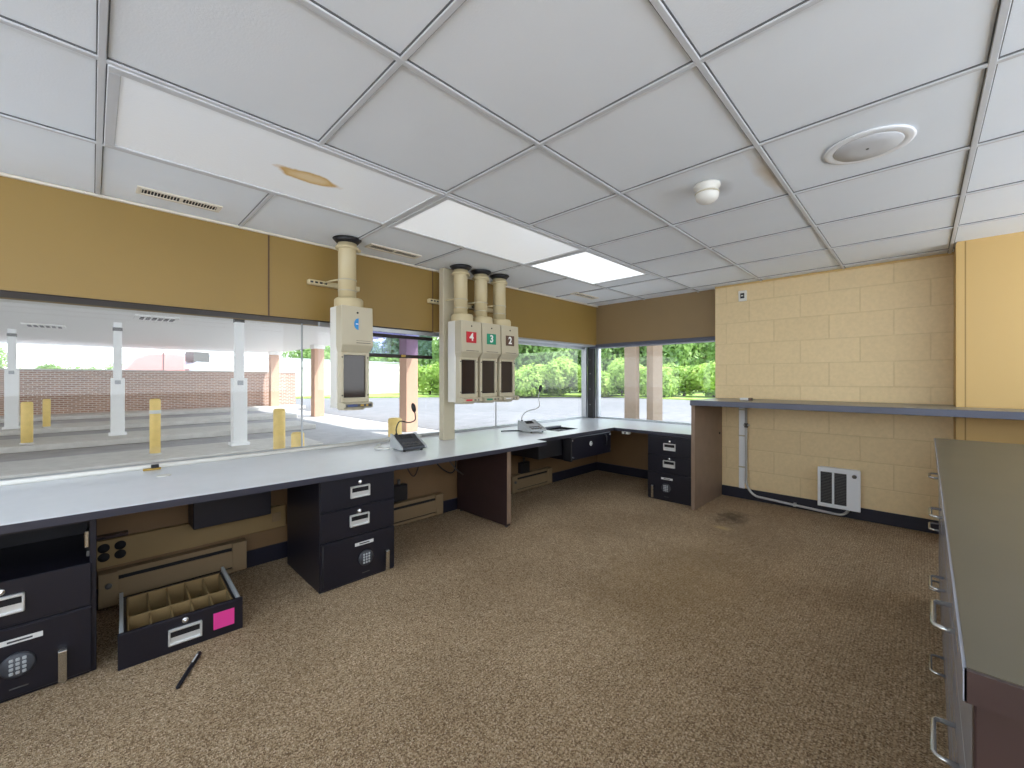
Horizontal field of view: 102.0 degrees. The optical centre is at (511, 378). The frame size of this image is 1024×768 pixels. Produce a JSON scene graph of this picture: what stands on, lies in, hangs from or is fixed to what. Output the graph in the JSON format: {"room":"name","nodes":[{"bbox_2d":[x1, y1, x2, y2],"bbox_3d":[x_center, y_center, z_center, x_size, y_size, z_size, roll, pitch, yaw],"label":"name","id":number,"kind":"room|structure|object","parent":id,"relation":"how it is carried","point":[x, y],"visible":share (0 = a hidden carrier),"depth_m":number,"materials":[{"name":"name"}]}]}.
{"room":"bank drive-through teller room","nodes":[
{"label":"bank drive-through teller room","id":0,"kind":"room"},
{"bbox_2d":[0,176,596,588],"bbox_3d":[-0.996,0.115,3.394,0.333,2.270,6.030,0,0,45],"label":"wall","id":1,"kind":"structure","parent":0,"point":[54,241],"depth_m":2.38,"materials":[{"name":"paint"}]},
{"bbox_2d":[98,538,246,609],"bbox_3d":[-1.813,1.042,2.258,0.081,0.167,0.625,0,0,45],"label":"baseboard heater","id":2,"kind":"object","parent":1,"relation":"attached to","point":[140,577],"visible":0.98,"depth_m":2.21,"materials":[{"name":"beige metal"}]},
{"bbox_2d":[97,504,285,568],"bbox_3d":[-1.868,0.861,2.246,0.045,0.158,1.170,0,0,45],"label":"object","id":3,"kind":"object","parent":1,"relation":"attached to","point":[120,547],"visible":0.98,"depth_m":2.24,"materials":[{"name":"beige plastic"}]},
{"bbox_2d":[0,290,594,485],"bbox_3d":[-1.001,0.051,3.329,0.238,0.968,5.930,0,0,45],"label":"window","id":4,"kind":"structure","parent":1,"relation":"in","point":[3,293],"depth_m":2.62,"materials":[{"name":"metal"}]},
{"bbox_2d":[369,333,431,358],"bbox_3d":[-0.984,-0.278,3.362,0.035,0.205,0.800,0,0,45],"label":"sun visor","id":5,"kind":"object","parent":4,"relation":"attached to","point":[374,334],"visible":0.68,"depth_m":3.42,"materials":[{"name":"brown metal"}]},
{"bbox_2d":[0,172,597,306],"bbox_3d":[-0.908,-0.915,3.237,0.018,0.014,5.930,0,0,45],"label":"trim","id":6,"kind":"structure","parent":1,"relation":"attached to","point":[1,173],"depth_m":2.36,"materials":[{"name":"beige paint"}]},
{"bbox_2d":[0,418,690,533],"bbox_3d":[-0.470,0.515,2.797,1.620,0.044,5.880,0,0,45],"label":"countertop","id":7,"kind":"structure","parent":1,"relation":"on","point":[28,506],"depth_m":2.17,"materials":[{"name":"grey laminate"}]},
{"bbox_2d":[188,491,270,529],"bbox_3d":[-1.606,0.666,2.373,0.180,0.267,0.380,0,0,45],"label":"drawer","id":8,"kind":"object","parent":7,"relation":"hanging from","point":[227,510],"visible":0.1,"depth_m":2.30,"materials":[{"name":"black metal"}]},
{"bbox_2d":[390,403,426,451],"bbox_3d":[-0.746,0.342,2.985,0.192,0.326,0.213,0,0,-37],"label":"console","id":9,"kind":"object","parent":7,"relation":"on","point":[409,441],"visible":1,"depth_m":2.97,"materials":[{"name":"black plastic"}]},
{"bbox_2d":[439,267,454,439],"bbox_3d":[-0.545,-0.207,3.476,0.060,1.425,0.120,0,0,45],"label":"window post","id":10,"kind":"object","parent":7,"relation":"on","point":[446,280],"visible":0.84,"depth_m":3.44,"materials":[{"name":"metal"}]},
{"bbox_2d":[518,385,545,432],"bbox_3d":[0.221,0.282,3.997,0.262,0.446,0.213,0,0,-33],"label":"console","id":11,"kind":"object","parent":7,"relation":"on","point":[530,426],"visible":1,"depth_m":3.97,"materials":[{"name":"white plastic"}]},
{"bbox_2d":[511,430,610,461],"bbox_3d":[0.445,0.642,4.094,0.679,0.215,1.010,0,0,45],"label":"drawer","id":12,"kind":"object","parent":7,"relation":"in","point":[574,448],"visible":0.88,"depth_m":3.82,"materials":[{"name":"black metal"}]},
{"bbox_2d":[97,462,596,609],"bbox_3d":[-0.910,1.100,3.239,0.012,0.100,5.930,0,0,45],"label":"baseboard","id":13,"kind":"structure","parent":1,"relation":"attached to","point":[262,555],"depth_m":2.67,"materials":[{"name":"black rubber"}]},
{"bbox_2d":[394,479,406,502],"bbox_3d":[-0.882,0.868,3.237,0.053,0.165,0.127,0,0,45],"label":"junction box","id":14,"kind":"object","parent":1,"relation":"attached to","point":[400,490],"visible":0.81,"depth_m":3.22,"materials":[{"name":"black plastic"}]},
{"bbox_2d":[394,492,442,526],"bbox_3d":[-0.801,1.042,3.283,0.081,0.167,0.586,0,0,45],"label":"baseboard heater","id":15,"kind":"object","parent":1,"relation":"attached to","point":[413,509],"visible":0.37,"depth_m":3.31,"materials":[{"name":"beige metal"}]},
{"bbox_2d":[518,458,529,473],"bbox_3d":[0.124,0.890,4.256,0.053,0.160,0.130,0,0,45],"label":"junction box","id":16,"kind":"object","parent":1,"relation":"attached to","point":[523,467],"visible":0.98,"depth_m":4.22,"materials":[{"name":"black plastic"}]},
{"bbox_2d":[511,467,551,493],"bbox_3d":[0.202,1.042,4.298,0.081,0.167,0.613,0,0,45],"label":"baseboard heater","id":17,"kind":"object","parent":1,"relation":"attached to","point":[541,476],"visible":0.92,"depth_m":4.26,"materials":[{"name":"beige metal"}]},
{"bbox_2d":[0,470,949,767],"bbox_3d":[0.515,1.210,1.937,4.490,0.120,6.080,0,0,45],"label":"floor","id":18,"kind":"structure","parent":0,"point":[610,624],"depth_m":1.68,"materials":[{"name":"brown carpet"}]},
{"bbox_2d":[0,519,96,703],"bbox_3d":[-1.967,0.844,1.651,0.565,0.612,0.440,0,0,45],"label":"base cabinet","id":19,"kind":"object","parent":18,"relation":"on","point":[48,575],"visible":0.98,"depth_m":1.57,"materials":[{"name":"black metal"}]},
{"bbox_2d":[7,635,32,643],"bbox_3d":[-1.770,0.938,1.491,0.001,0.006,0.060,0,0,45],"label":"print","id":20,"kind":"object","parent":19,"relation":"attached to","point":[17,639],"depth_m":1.49},
{"bbox_2d":[118,566,242,670],"bbox_3d":[-1.550,1.079,1.935,0.420,0.142,0.476,0,0,-43],"label":"drawer","id":21,"kind":"object","parent":18,"relation":"on","point":[155,623],"visible":1,"depth_m":1.85,"materials":[{"name":"black metal"}]},
{"bbox_2d":[127,573,231,630],"bbox_3d":[-1.546,1.079,1.931,0.362,0.102,0.396,0,0,-43],"label":"tray","id":22,"kind":"object","parent":21,"relation":"in","point":[156,605],"depth_m":1.99,"materials":[{"name":"beige plastic"}]},
{"bbox_2d":[176,651,201,688],"bbox_3d":[-1.270,1.141,1.631,0.018,0.020,0.210,0,0,-19],"label":"marker pen","id":23,"kind":"object","parent":18,"relation":"on","point":[195,659],"visible":1,"depth_m":1.62,"materials":[{"name":"black plastic"}]},
{"bbox_2d":[287,471,393,593],"bbox_3d":[-1.043,0.844,2.537,0.565,0.612,0.440,0,0,45],"label":"base cabinet","id":24,"kind":"object","parent":18,"relation":"on","point":[340,533],"visible":0.98,"depth_m":2.35,"materials":[{"name":"black metal"}]},
{"bbox_2d":[457,452,510,526],"bbox_3d":[-0.262,0.843,3.412,0.632,0.615,0.087,0,0,45],"label":"panel","id":25,"kind":"object","parent":18,"relation":"on","point":[484,488],"visible":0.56,"depth_m":3.36,"materials":[{"name":"brown laminate"}]},
{"bbox_2d":[648,434,690,505],"bbox_3d":[1.647,0.844,4.051,0.440,0.612,0.565,0,0,45],"label":"base cabinet","id":26,"kind":"object","parent":18,"relation":"on","point":[669,457],"visible":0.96,"depth_m":3.87,"materials":[{"name":"black metal"}]},
{"bbox_2d":[690,398,1023,509],"bbox_3d":[2.756,0.668,2.968,2.649,0.963,0.713,0,0,45],"label":"counter","id":27,"kind":"object","parent":18,"relation":"on","point":[706,414],"visible":1,"depth_m":3.63,"materials":[{"name":"grey laminate"}]},
{"bbox_2d":[928,472,941,611],"bbox_3d":[2.230,0.748,1.728,0.598,0.804,0.699,0,0,-45],"label":"base cabinet","id":28,"kind":"object","parent":18,"relation":"on","point":[929,473],"visible":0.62,"depth_m":2.00,"materials":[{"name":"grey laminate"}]},
{"bbox_2d":[929,507,949,758],"bbox_3d":[1.700,0.748,1.198,0.898,0.804,0.699,0,0,-45],"label":"base cabinet","id":29,"kind":"object","parent":18,"relation":"on","point":[945,583],"visible":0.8,"depth_m":1.44,"materials":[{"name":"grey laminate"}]},
{"bbox_2d":[930,590,971,767],"bbox_3d":[1.063,0.748,0.562,0.898,0.804,0.699,0,0,-45],"label":"base cabinet","id":30,"kind":"object","parent":18,"relation":"on","point":[960,723],"visible":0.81,"depth_m":0.83,"materials":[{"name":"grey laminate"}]},
{"bbox_2d":[934,438,1023,723],"bbox_3d":[1.601,0.328,1.065,0.718,0.035,2.455,0,0,45],"label":"countertop","id":31,"kind":"structure","parent":30,"relation":"on","point":[981,483],"depth_m":0.70,"materials":[{"name":"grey laminate"}]},
{"bbox_2d":[972,705,1023,767],"bbox_3d":[0.746,0.748,0.229,0.659,0.804,0.022,0,0,45],"label":"end panel","id":32,"kind":"object","parent":18,"relation":"on","point":[997,740],"visible":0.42,"depth_m":0.44,"materials":[{"name":"brown laminate"}]},
{"bbox_2d":[0,0,1023,305],"bbox_3d":[0.682,-0.958,0.948,5.539,0.084,7.153,0,0,45],"label":"ceiling","id":33,"kind":"structure","parent":0,"point":[592,125],"depth_m":1.44,"materials":[{"name":"tile"}]},
{"bbox_2d":[136,185,222,212],"bbox_3d":[-1.700,-0.919,2.129,0.100,0.009,0.340,0,0,45],"label":"ceiling vent","id":34,"kind":"object","parent":33,"relation":"in","point":[141,190],"visible":1,"depth_m":2.11,"materials":[{"name":"white metal"}]},
{"bbox_2d":[143,190,215,209],"bbox_3d":[-1.699,-0.918,2.130,0.060,0.004,0.291,0,0,45],"label":"grille","id":35,"kind":"object","parent":34,"relation":"attached to","point":[151,193],"depth_m":2.12,"materials":[{"name":"white metal"}]},
{"bbox_2d":[104,64,444,225],"bbox_3d":[-0.965,-0.917,1.839,0.596,0.013,1.197,0,0,45],"label":"recessed light","id":36,"kind":"object","parent":33,"relation":"in","point":[145,118],"visible":1,"depth_m":1.69,"materials":[{"name":"paint"}]},
{"bbox_2d":[307,235,372,409],"bbox_3d":[-1.116,-0.360,2.764,0.376,1.120,0.350,0,0,45],"label":"terminal","id":37,"kind":"object","parent":33,"relation":"hanging from","point":[351,324],"visible":1,"depth_m":2.68,"materials":[{"name":"white plastic"}]},
{"bbox_2d":[336,305,372,352],"bbox_3d":[-1.019,-0.318,2.689,0.090,0.295,0.208,0,0,45],"label":"hood","id":38,"kind":"object","parent":37,"relation":"attached to","point":[354,323],"depth_m":2.65,"materials":[{"name":"beige plastic"}]},
{"bbox_2d":[365,243,421,258],"bbox_3d":[-0.849,-0.919,2.989,0.100,0.009,0.400,0,0,45],"label":"ceiling vent","id":39,"kind":"object","parent":33,"relation":"in","point":[371,245],"visible":1,"depth_m":2.97,"materials":[{"name":"white metal"}]},
{"bbox_2d":[371,246,416,257],"bbox_3d":[-0.847,-0.918,2.991,0.060,0.004,0.354,0,0,45],"label":"grille","id":40,"kind":"object","parent":39,"relation":"attached to","point":[380,248],"depth_m":2.98,"materials":[{"name":"white metal"}]},
{"bbox_2d":[427,264,481,403],"bbox_3d":[-0.449,-0.360,3.430,0.376,1.120,0.350,0,0,45],"label":"terminal","id":41,"kind":"object","parent":33,"relation":"hanging from","point":[464,334],"visible":1,"depth_m":3.34,"materials":[{"name":"white plastic"}]},
{"bbox_2d":[455,320,481,357],"bbox_3d":[-0.352,-0.318,3.356,0.090,0.295,0.208,0,0,45],"label":"hood","id":42,"kind":"object","parent":41,"relation":"attached to","point":[468,344],"depth_m":3.31,"materials":[{"name":"beige plastic"}]},
{"bbox_2d":[468,269,501,402],"bbox_3d":[-0.296,-0.360,3.586,0.376,1.120,0.350,0,0,45],"label":"terminal","id":43,"kind":"object","parent":33,"relation":"hanging from","point":[490,332],"visible":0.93,"depth_m":3.50,"materials":[{"name":"white plastic"}]},
{"bbox_2d":[478,323,500,358],"bbox_3d":[-0.199,-0.318,3.511,0.090,0.295,0.208,0,0,45],"label":"hood","id":44,"kind":"object","parent":43,"relation":"attached to","point":[490,332],"depth_m":3.47,"materials":[{"name":"beige plastic"}]},
{"bbox_2d":[387,195,585,265],"bbox_3d":[-0.114,-0.917,2.701,0.596,0.013,1.203,0,0,45],"label":"recessed light","id":45,"kind":"object","parent":33,"relation":"in","point":[449,220],"visible":0.9,"depth_m":2.61,"materials":[{"name":"paint"}]},
{"bbox_2d":[471,274,518,401],"bbox_3d":[-0.141,-0.360,3.742,0.376,1.120,0.350,0,0,45],"label":"terminal","id":46,"kind":"object","parent":33,"relation":"hanging from","point":[508,333],"visible":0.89,"depth_m":3.66,"materials":[{"name":"white plastic"}]},
{"bbox_2d":[497,325,518,359],"bbox_3d":[-0.045,-0.318,3.668,0.090,0.295,0.208,0,0,45],"label":"hood","id":47,"kind":"object","parent":46,"relation":"attached to","point":[508,333],"depth_m":3.63,"materials":[{"name":"beige plastic"}]},
{"bbox_2d":[525,249,648,284],"bbox_3d":[0.654,-0.917,3.479,0.596,0.013,0.959,0,0,45],"label":"recessed light","id":48,"kind":"object","parent":33,"relation":"in","point":[586,266],"visible":0.91,"depth_m":3.44,"materials":[{"name":"paint"}]},
{"bbox_2d":[694,179,720,204],"bbox_3d":[0.925,-0.876,1.967,0.116,0.088,0.116,0,0,45],"label":"dome security camera","id":49,"kind":"object","parent":33,"relation":"attached to","point":[707,191],"visible":1,"depth_m":1.93,"materials":[{"name":"white plastic"}]},
{"bbox_2d":[823,124,916,164],"bbox_3d":[1.406,-0.915,1.640,0.280,0.015,0.280,0,0,45],"label":"air vent","id":50,"kind":"object","parent":33,"relation":"attached to","point":[877,142],"visible":1,"depth_m":1.61,"materials":[{"name":"white metal"}]},
{"bbox_2d":[596,289,714,469],"bbox_3d":[1.685,0.115,4.851,1.540,2.270,0.270,0,0,45],"label":"wall","id":51,"kind":"structure","parent":0,"point":[686,315],"depth_m":4.81,"materials":[{"name":"brown paint"}]},
{"bbox_2d":[588,336,714,424],"bbox_3d":[1.592,0.048,4.849,1.650,0.975,0.182,0,0,45],"label":"window","id":52,"kind":"structure","parent":51,"relation":"in","point":[594,353],"depth_m":5.36,"materials":[{"name":"metal"}]},
{"bbox_2d":[715,254,953,520],"bbox_3d":[2.760,0.115,3.725,1.648,2.270,0.360,0,0,45],"label":"wall","id":53,"kind":"structure","parent":0,"point":[881,333],"depth_m":3.46,"materials":[{"name":"paint"}]},
{"bbox_2d":[738,408,744,488],"bbox_3d":[2.215,0.641,3.993,0.060,0.818,0.024,0,0,45],"label":"chase","id":54,"kind":"object","parent":53,"relation":"attached to","point":[741,435],"visible":0.91,"depth_m":3.99,"materials":[{"name":"grey metal"}]},
{"bbox_2d":[597,462,938,533],"bbox_3d":[2.143,1.100,4.137,3.095,0.100,0.102,0,0,45],"label":"baseboard","id":55,"kind":"structure","parent":53,"relation":"attached to","point":[886,518],"depth_m":3.61,"materials":[{"name":"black rubber"}]},
{"bbox_2d":[743,408,849,515],"bbox_3d":[2.500,0.688,3.686,0.054,0.906,0.796,0,0,-45],"label":"conduit","id":56,"kind":"object","parent":53,"relation":"attached to","point":[745,424],"visible":0.97,"depth_m":3.82,"materials":[{"name":"grey metal"}]},
{"bbox_2d":[715,252,953,288],"bbox_3d":[2.628,-0.914,3.594,1.644,0.016,0.012,0,0,45],"label":"trim","id":57,"kind":"structure","parent":53,"relation":"attached to","point":[952,253],"depth_m":3.45,"materials":[{"name":"beige paint"}]},
{"bbox_2d":[818,466,860,512],"bbox_3d":[2.716,0.905,3.442,0.280,0.330,0.104,0,0,45],"label":"wall heater","id":58,"kind":"object","parent":53,"relation":"attached to","point":[838,488],"visible":1,"depth_m":3.41,"materials":[{"name":"white metal"}]},
{"bbox_2d":[821,471,831,503],"bbox_3d":[2.638,0.909,3.480,0.081,0.266,0.003,0,0,45],"label":"grille","id":59,"kind":"object","parent":58,"relation":"attached to","point":[826,476],"depth_m":3.47,"materials":[{"name":"black metal"}]},
{"bbox_2d":[834,473,846,505],"bbox_3d":[2.703,0.909,3.413,0.084,0.266,0.007,0,0,45],"label":"grille","id":60,"kind":"object","parent":58,"relation":"attached to","point":[840,479],"depth_m":3.41,"materials":[{"name":"black metal"}]},
{"bbox_2d":[954,231,1023,443],"bbox_3d":[3.618,0.115,2.656,1.084,2.270,0.676,0,0,45],"label":"wall","id":61,"kind":"structure","parent":0,"point":[988,271],"depth_m":2.70,"materials":[{"name":"beige paint"}]},
{"label":"outside","id":62,"kind":"structure","parent":0,"visible":0},
{"bbox_2d":[296,388,714,399],"bbox_3d":[7.521,1.400,41.767,72.000,0.100,50.000,0,0,45],"label":"grass verge","id":63,"kind":"structure","parent":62,"point":[698,395],"depth_m":33.33,"materials":[{"name":"green plant"}]},
{"bbox_2d":[369,339,383,361],"bbox_3d":[-19.979,-2.111,60.002,6.319,7.176,5.381,0,0,37],"label":"tree","id":64,"kind":"object","parent":63,"relation":"on","point":[376,346],"visible":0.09,"depth_m":58.30,"materials":[{"name":"green plant"}]},
{"bbox_2d":[377,335,433,388],"bbox_3d":[-11.056,-3.229,45.978,7.200,9.413,6.267,0,0,26],"label":"tree","id":65,"kind":"object","parent":63,"relation":"on","point":[393,342],"visible":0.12,"depth_m":44.94,"materials":[{"name":"green plant"}]},
{"bbox_2d":[418,362,438,394],"bbox_3d":[-7.277,-0.088,35.979,4.435,2.973,3.239,0,0,-8],"label":"shrub","id":66,"kind":"object","parent":63,"relation":"on","point":[427,379],"visible":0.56,"depth_m":35.12,"materials":[{"name":"green plant"}]},
{"bbox_2d":[418,336,438,387],"bbox_3d":[-6.850,-2.014,43.252,5.232,6.983,6.144,0,0,14],"label":"tree","id":67,"kind":"object","parent":63,"relation":"on","point":[432,349],"visible":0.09,"depth_m":41.03,"materials":[{"name":"green plant"}]},
{"bbox_2d":[540,356,580,395],"bbox_3d":[3.969,-0.304,33.819,3.772,3.404,5.165,0,0,-11],"label":"shrub","id":68,"kind":"object","parent":63,"relation":"on","point":[560,381],"visible":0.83,"depth_m":32.06,"materials":[{"name":"green plant"}]},
{"bbox_2d":[573,368,618,395],"bbox_3d":[6.420,0.150,33.044,4.277,2.497,3.307,0,0,-26],"label":"shrub","id":69,"kind":"object","parent":63,"relation":"on","point":[607,381],"visible":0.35,"depth_m":32.12,"materials":[{"name":"green plant"}]},
{"bbox_2d":[606,357,645,395],"bbox_3d":[9.083,-0.248,33.842,3.493,3.293,4.783,0,0,-22],"label":"shrub","id":70,"kind":"object","parent":63,"relation":"on","point":[617,371],"visible":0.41,"depth_m":32.71,"materials":[{"name":"green plant"}]},
{"bbox_2d":[639,366,679,396],"bbox_3d":[10.844,0.156,31.946,3.227,2.484,4.172,0,0,-21],"label":"shrub","id":71,"kind":"object","parent":63,"relation":"on","point":[668,388],"visible":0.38,"depth_m":30.84,"materials":[{"name":"green plant"}]},
{"bbox_2d":[662,362,702,395],"bbox_3d":[13.851,0.007,32.995,4.512,2.783,3.296,0,0,2],"label":"shrub","id":72,"kind":"object","parent":63,"relation":"on","point":[683,388],"visible":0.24,"depth_m":32.43,"materials":[{"name":"green plant"}]},
{"bbox_2d":[684,342,714,390],"bbox_3d":[19.830,-2.498,42.313,5.981,7.951,7.025,0,0,32],"label":"tree","id":73,"kind":"object","parent":63,"relation":"on","point":[707,352],"visible":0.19,"depth_m":39.94,"materials":[{"name":"green plant"}]},
{"bbox_2d":[685,361,714,396],"bbox_3d":[15.158,0.027,31.051,4.665,2.749,3.608,0,0,-30],"label":"shrub","id":74,"kind":"object","parent":63,"relation":"on","point":[703,374],"visible":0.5,"depth_m":30.16,"materials":[{"name":"green plant"}]},
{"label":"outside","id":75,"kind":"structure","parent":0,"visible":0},
{"bbox_2d":[0,409,438,461],"bbox_3d":[-7.245,1.600,28.240,130.000,0.300,150.000,0,0,45],"label":"ground","id":76,"kind":"structure","parent":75,"point":[330,428],"depth_m":11.04,"materials":[{"name":"concrete"}]},
{"bbox_2d":[0,368,295,416],"bbox_3d":[-21.718,0.535,11.240,0.360,1.830,29.470,0,0,45],"label":"brick wall","id":77,"kind":"structure","parent":76,"relation":"on","point":[70,391],"depth_m":17.36,"materials":[{"name":"brick"}]},
{"bbox_2d":[0,412,297,435],"bbox_3d":[-13.644,1.385,10.947,1.600,0.130,14.400,0,0,45],"label":"traffic island","id":78,"kind":"object","parent":76,"relation":"on","point":[101,425],"visible":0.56,"depth_m":12.59,"materials":[{"name":"concrete"}]},
{"bbox_2d":[2,329,19,429],"bbox_3d":[-13.291,-0.004,11.020,0.300,2.648,0.320,0,0,45],"label":"column","id":79,"kind":"structure","parent":78,"relation":"on","point":[11,374],"depth_m":10.95,"materials":[{"name":"white paint"}]},
{"bbox_2d":[0,299,397,353],"bbox_3d":[-12.489,-1.580,7.093,20.860,0.540,20.540,0,0,45],"label":"canopy roof","id":80,"kind":"structure","parent":79,"relation":"on","point":[88,326],"depth_m":11.60,"materials":[{"name":"white paint"}]},
{"bbox_2d":[20,323,65,328],"bbox_3d":[-11.540,-1.308,10.232,0.600,0.045,0.720,0,0,45],"label":"light","id":81,"kind":"object","parent":80,"relation":"attached to","point":[23,324],"visible":1,"depth_m":10.14,"materials":[{"name":"white paint"}]},
{"bbox_2d":[133,314,179,321],"bbox_3d":[-7.707,-1.308,8.989,0.600,0.045,0.720,0,0,45],"label":"light","id":82,"kind":"object","parent":80,"relation":"attached to","point":[141,317],"visible":1,"depth_m":8.90,"materials":[{"name":"white paint"}]},
{"bbox_2d":[41,399,51,427],"bbox_3d":[-12.635,0.930,11.257,0.188,0.780,0.188,0,0,45],"label":"bollard","id":83,"kind":"object","parent":78,"relation":"on","point":[46,402],"visible":1,"depth_m":11.21,"materials":[{"name":"yellow metal"}]},
{"bbox_2d":[0,405,305,422],"bbox_3d":[-17.517,1.385,14.070,1.500,0.130,19.400,0,0,45],"label":"traffic island","id":84,"kind":"object","parent":76,"relation":"on","point":[249,408],"visible":0.84,"depth_m":16.76,"materials":[{"name":"concrete"}]},
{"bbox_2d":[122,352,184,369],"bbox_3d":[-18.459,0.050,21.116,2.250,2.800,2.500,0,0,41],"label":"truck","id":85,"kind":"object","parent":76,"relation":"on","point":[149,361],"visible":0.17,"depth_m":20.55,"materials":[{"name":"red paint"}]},
{"bbox_2d":[0,420,315,453],"bbox_3d":[-11.079,1.385,7.851,1.600,0.130,13.600,0,0,45],"label":"traffic island","id":86,"kind":"object","parent":76,"relation":"on","point":[8,446],"visible":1,"depth_m":9.52,"materials":[{"name":"concrete"}]},
{"bbox_2d":[19,402,34,444],"bbox_3d":[-9.831,0.890,8.404,0.212,0.860,0.212,0,0,45],"label":"bollard","id":87,"kind":"object","parent":86,"relation":"on","point":[26,408],"visible":1,"depth_m":8.34,"materials":[{"name":"yellow metal"}]},
{"bbox_2d":[108,322,126,435],"bbox_3d":[-9.309,-0.004,9.786,0.300,2.648,0.320,0,0,45],"label":"column","id":88,"kind":"structure","parent":86,"relation":"on","point":[117,383],"depth_m":9.71,"materials":[{"name":"white paint"}]},
{"bbox_2d":[0,436,322,478],"bbox_3d":[-8.833,1.385,4.789,1.500,0.130,12.400,0,0,45],"label":"traffic island","id":89,"kind":"object","parent":76,"relation":"on","point":[12,469],"visible":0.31,"depth_m":6.97,"materials":[{"name":"concrete"}]},
{"bbox_2d":[148,399,161,455],"bbox_3d":[-6.218,0.830,7.224,0.188,0.980,0.188,0,0,45],"label":"bollard","id":90,"kind":"object","parent":89,"relation":"on","point":[154,404],"visible":1,"depth_m":7.17,"materials":[{"name":"yellow metal"}]},
{"bbox_2d":[228,319,249,445],"bbox_3d":[-5.482,-0.004,8.324,0.300,2.648,0.320,0,0,45],"label":"column","id":91,"kind":"structure","parent":89,"relation":"on","point":[238,383],"depth_m":8.25,"materials":[{"name":"white metal"}]},
{"bbox_2d":[185,352,232,370],"bbox_3d":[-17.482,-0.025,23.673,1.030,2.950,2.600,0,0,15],"label":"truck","id":92,"kind":"object","parent":76,"relation":"on","point":[194,361],"visible":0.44,"depth_m":23.04,"materials":[{"name":"white metal"}]},
{"bbox_2d":[268,351,279,405],"bbox_3d":[-11.616,0.061,20.237,0.430,2.778,0.430,0,0,45],"label":"brick pier","id":93,"kind":"structure","parent":76,"relation":"on","point":[273,356],"depth_m":20.09,"materials":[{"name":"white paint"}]},
{"bbox_2d":[273,408,284,448],"bbox_3d":[-3.718,0.960,6.624,0.212,0.980,0.212,0,0,45],"label":"bollard","id":94,"kind":"object","parent":76,"relation":"on","point":[278,414],"visible":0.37,"depth_m":6.56,"materials":[{"name":"yellow metal"}]},
{"bbox_2d":[178,353,398,395],"bbox_3d":[-19.029,-0.100,36.870,8.200,3.100,19.400,0,0,36],"label":"building","id":95,"kind":"structure","parent":76,"relation":"on","point":[383,376],"depth_m":33.64,"materials":[{"name":"grey metal"}]},
{"bbox_2d":[280,348,310,358],"bbox_3d":[-33.649,-2.528,66.228,6.101,8.011,5.311,0,0,-36],"label":"tree","id":96,"kind":"object","parent":76,"relation":"on","point":[295,353],"visible":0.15,"depth_m":65.01,"materials":[{"name":"green plant"}]},
{"bbox_2d":[291,432,303,446],"bbox_3d":[-3.042,1.100,5.886,0.212,0.700,0.212,0,0,45],"label":"bollard","id":97,"kind":"object","parent":76,"relation":"on","point":[295,436],"visible":0.27,"depth_m":5.82,"materials":[{"name":"yellow metal"}]},
{"bbox_2d":[310,344,324,416],"bbox_3d":[-7.595,0.061,16.196,0.430,2.778,0.430,0,0,45],"label":"brick pier","id":98,"kind":"structure","parent":76,"relation":"on","point":[317,351],"depth_m":16.07,"materials":[{"name":"white paint"}]},
{"bbox_2d":[388,418,401,436],"bbox_3d":[-1.937,1.045,6.861,0.275,0.810,0.275,0,0,45],"label":"bollard","id":99,"kind":"object","parent":76,"relation":"on","point":[392,422],"visible":0.33,"depth_m":6.77,"materials":[{"name":"yellow metal"}]},
{"bbox_2d":[398,334,418,431],"bbox_3d":[-2.886,0.061,11.572,0.430,2.778,0.430,0,0,45],"label":"brick pier","id":100,"kind":"structure","parent":76,"relation":"on","point":[408,367],"depth_m":11.43,"materials":[{"name":"white paint"}]},
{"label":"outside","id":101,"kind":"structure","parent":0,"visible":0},
{"bbox_2d":[296,397,690,429],"bbox_3d":[21.906,1.454,25.379,64.500,0.032,53.100,0,0,45],"label":"parking lot","id":102,"kind":"structure","parent":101,"point":[474,415],"depth_m":18.36,"materials":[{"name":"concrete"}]},
{"bbox_2d":[515,363,551,396],"bbox_3d":[1.504,0.053,32.931,3.385,2.692,4.378,0,0,20],"label":"shrub","id":103,"kind":"object","parent":102,"relation":"on","point":[528,378],"visible":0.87,"depth_m":31.58,"materials":[{"name":"green plant"}]},
{"bbox_2d":[517,344,577,391],"bbox_3d":[3.623,-2.848,40.738,5.747,8.651,6.603,0,0,17],"label":"tree","id":104,"kind":"object","parent":102,"relation":"on","point":[541,354],"visible":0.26,"depth_m":38.46,"materials":[{"name":"green plant"}]},
{"bbox_2d":[562,349,610,391],"bbox_3d":[6.907,-2.209,42.749,6.498,7.372,5.533,0,0,-23],"label":"tree","id":105,"kind":"object","parent":102,"relation":"on","point":[577,351],"visible":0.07,"depth_m":40.87,"materials":[{"name":"green plant"}]},
{"bbox_2d":[580,347,640,371],"bbox_3d":[9.835,-2.927,41.269,5.855,8.809,6.727,0,0,19],"label":"tree","id":106,"kind":"object","parent":102,"relation":"on","point":[607,354],"visible":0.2,"depth_m":39.45,"materials":[{"name":"green plant"}]},
{"bbox_2d":[624,346,638,418],"bbox_3d":[2.617,0.001,9.053,0.340,2.898,0.220,0,0,45],"label":"brick pier","id":107,"kind":"structure","parent":102,"relation":"on","point":[631,354],"depth_m":8.98,"materials":[{"name":"white paint"}]},
{"bbox_2d":[622,345,684,366],"bbox_3d":[13.687,-2.508,41.989,7.042,7.971,5.996,0,0,39],"label":"tree","id":108,"kind":"object","parent":102,"relation":"on","point":[643,355],"visible":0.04,"depth_m":40.07,"materials":[{"name":"green plant"}]},
{"bbox_2d":[647,345,661,420],"bbox_3d":[3.077,0.001,8.943,0.210,2.898,0.510,0,0,45],"label":"brick pier","id":109,"kind":"structure","parent":102,"relation":"on","point":[654,353],"depth_m":8.81,"materials":[{"name":"white paint"}]},
{"bbox_2d":[642,343,704,370],"bbox_3d":[15.630,-3.206,40.220,6.236,9.367,7.164,0,0,-11],"label":"tree","id":110,"kind":"object","parent":102,"relation":"on","point":[679,352],"visible":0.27,"depth_m":37.58,"materials":[{"name":"green plant"}]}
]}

